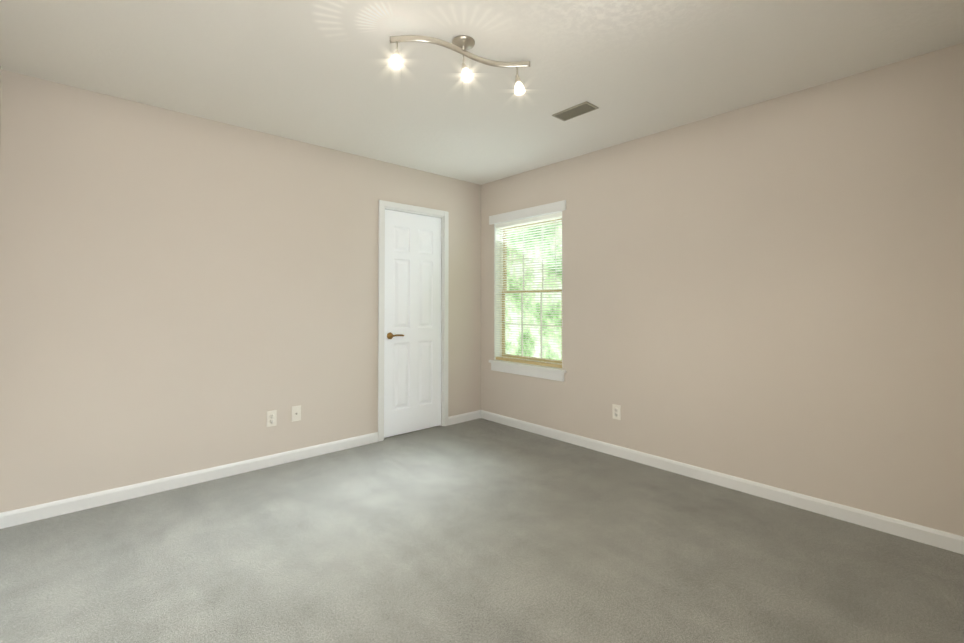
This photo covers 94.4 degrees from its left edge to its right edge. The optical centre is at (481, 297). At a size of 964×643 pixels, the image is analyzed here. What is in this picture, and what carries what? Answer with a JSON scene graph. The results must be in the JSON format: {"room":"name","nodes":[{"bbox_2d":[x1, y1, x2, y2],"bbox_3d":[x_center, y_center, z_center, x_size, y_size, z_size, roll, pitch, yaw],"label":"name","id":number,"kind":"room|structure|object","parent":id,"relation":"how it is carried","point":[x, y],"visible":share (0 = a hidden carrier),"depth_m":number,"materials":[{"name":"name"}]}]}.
{"room":"empty bedroom","nodes":[
{"label":"empty bedroom","id":0,"kind":"room"},
{"bbox_2d":[0,66,1,143],"bbox_3d":[-1.392,-0.019,0.976,0.120,2.470,3.725,1,-1,-42],"label":"wall","id":1,"kind":"structure","parent":0,"point":[0,101],"depth_m":2.40,"materials":[{"name":"paint"}]},
{"bbox_2d":[0,70,480,512],"bbox_3d":[-1.344,0.018,3.612,3.730,2.470,0.120,1,-1,-42],"label":"wall","id":2,"kind":"structure","parent":0,"point":[181,293],"depth_m":2.95,"materials":[{"name":"paint"}]},
{"bbox_2d":[0,432,377,528],"bbox_3d":[-1.751,1.206,3.136,2.270,0.082,0.013,1,-1,-42],"label":"baseboard","id":3,"kind":"structure","parent":2,"relation":"attached to","point":[48,510],"depth_m":2.88,"materials":[{"name":"white wood"}]},
{"bbox_2d":[266,410,276,426],"bbox_3d":[-1.562,0.899,3.315,0.070,0.115,0.008,1,-1,-42],"label":"duplex electrical outlet","id":4,"kind":"object","parent":2,"relation":"attached to","point":[271,419],"visible":1,"depth_m":3.31,"materials":[{"name":"white plastic"}]},
{"bbox_2d":[292,405,300,421],"bbox_3d":[-1.426,0.893,3.433,0.070,0.115,0.015,1,-1,-42],"label":"outlet","id":5,"kind":"object","parent":2,"relation":"attached to","point":[296,413],"visible":1,"depth_m":3.44,"materials":[{"name":"white plastic"}]},
{"bbox_2d":[384,209,441,437],"bbox_3d":[-0.628,0.231,4.185,0.643,2.037,0.088,1,-1,-42],"label":"closet door","id":6,"kind":"structure","parent":2,"relation":"in","point":[412,359],"depth_m":4.17,"materials":[{"name":"white wood"}]},
{"bbox_2d":[378,200,448,441],"bbox_3d":[-0.662,0.202,4.215,0.771,2.120,0.136,1,-1,-42],"label":"door frame","id":7,"kind":"structure","parent":2,"relation":"attached to","point":[383,205],"depth_m":4.15,"materials":[{"name":"white wood"}]},
{"bbox_2d":[448,410,480,425],"bbox_3d":[-0.171,1.226,4.567,0.444,0.082,0.013,1,-1,-42],"label":"baseboard","id":8,"kind":"structure","parent":2,"relation":"attached to","point":[461,418],"depth_m":4.55,"materials":[{"name":"white wood"}]},
{"bbox_2d":[0,418,963,642],"bbox_3d":[-0.094,1.284,2.213,3.730,0.100,3.845,1,-1,-42],"label":"floor","id":9,"kind":"structure","parent":0,"point":[480,530],"depth_m":2.08,"materials":[{"name":"carpet"}]},
{"bbox_2d":[0,0,963,184],"bbox_3d":[-0.094,-1.286,2.250,3.730,0.100,3.845,1,-1,-42],"label":"ceiling","id":10,"kind":"structure","parent":0,"point":[323,73],"depth_m":2.33,"materials":[{"name":"white paint"}]},
{"bbox_2d":[390,35,529,95],"bbox_3d":[-0.100,-1.135,2.151,0.670,0.203,0.303,1,-1,-42],"label":"spotlight fixture","id":11,"kind":"object","parent":10,"relation":"attached to","point":[461,44],"visible":1,"depth_m":2.13,"materials":[{"name":"silver metal"}]},
{"bbox_2d":[552,101,598,120],"bbox_3d":[0.611,-1.221,2.938,0.135,0.010,0.275,1,-1,-42],"label":"ceiling vent","id":12,"kind":"object","parent":10,"relation":"in","point":[576,111],"visible":1,"depth_m":2.93,"materials":[{"name":"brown metal"}]},
{"bbox_2d":[481,42,963,535],"bbox_3d":[1.284,0.015,3.398,0.120,2.470,3.725,1,-1,-42],"label":"wall","id":13,"kind":"structure","parent":0,"point":[770,292],"depth_m":2.72,"materials":[{"name":"paint"}]},
{"bbox_2d":[489,200,565,381],"bbox_3d":[0.446,-0.053,4.300,0.149,1.592,0.975,1,-1,-42],"label":"window unit","id":14,"kind":"structure","parent":13,"relation":"in","point":[503,229],"depth_m":4.29,"materials":[{"name":"white wood"}]},
{"bbox_2d":[612,404,620,419],"bbox_3d":[1.063,0.906,3.533,0.008,0.115,0.070,1,-1,-42],"label":"duplex electrical outlet","id":15,"kind":"object","parent":13,"relation":"attached to","point":[616,409],"visible":1,"depth_m":3.53,"materials":[{"name":"white plastic"}]},
{"bbox_2d":[481,410,963,554],"bbox_3d":[1.194,1.209,3.381,0.013,0.082,3.604,1,-1,-42],"label":"baseboard","id":16,"kind":"structure","parent":13,"relation":"attached to","point":[923,534],"depth_m":2.75,"materials":[{"name":"white wood"}]},
{"label":"outside","id":17,"kind":"structure","parent":0,"visible":0},
{"bbox_2d":[505,222,561,359],"bbox_3d":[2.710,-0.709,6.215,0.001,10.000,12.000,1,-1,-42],"label":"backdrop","id":18,"kind":"structure","parent":17,"point":[531,339],"depth_m":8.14,"materials":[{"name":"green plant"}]}
]}

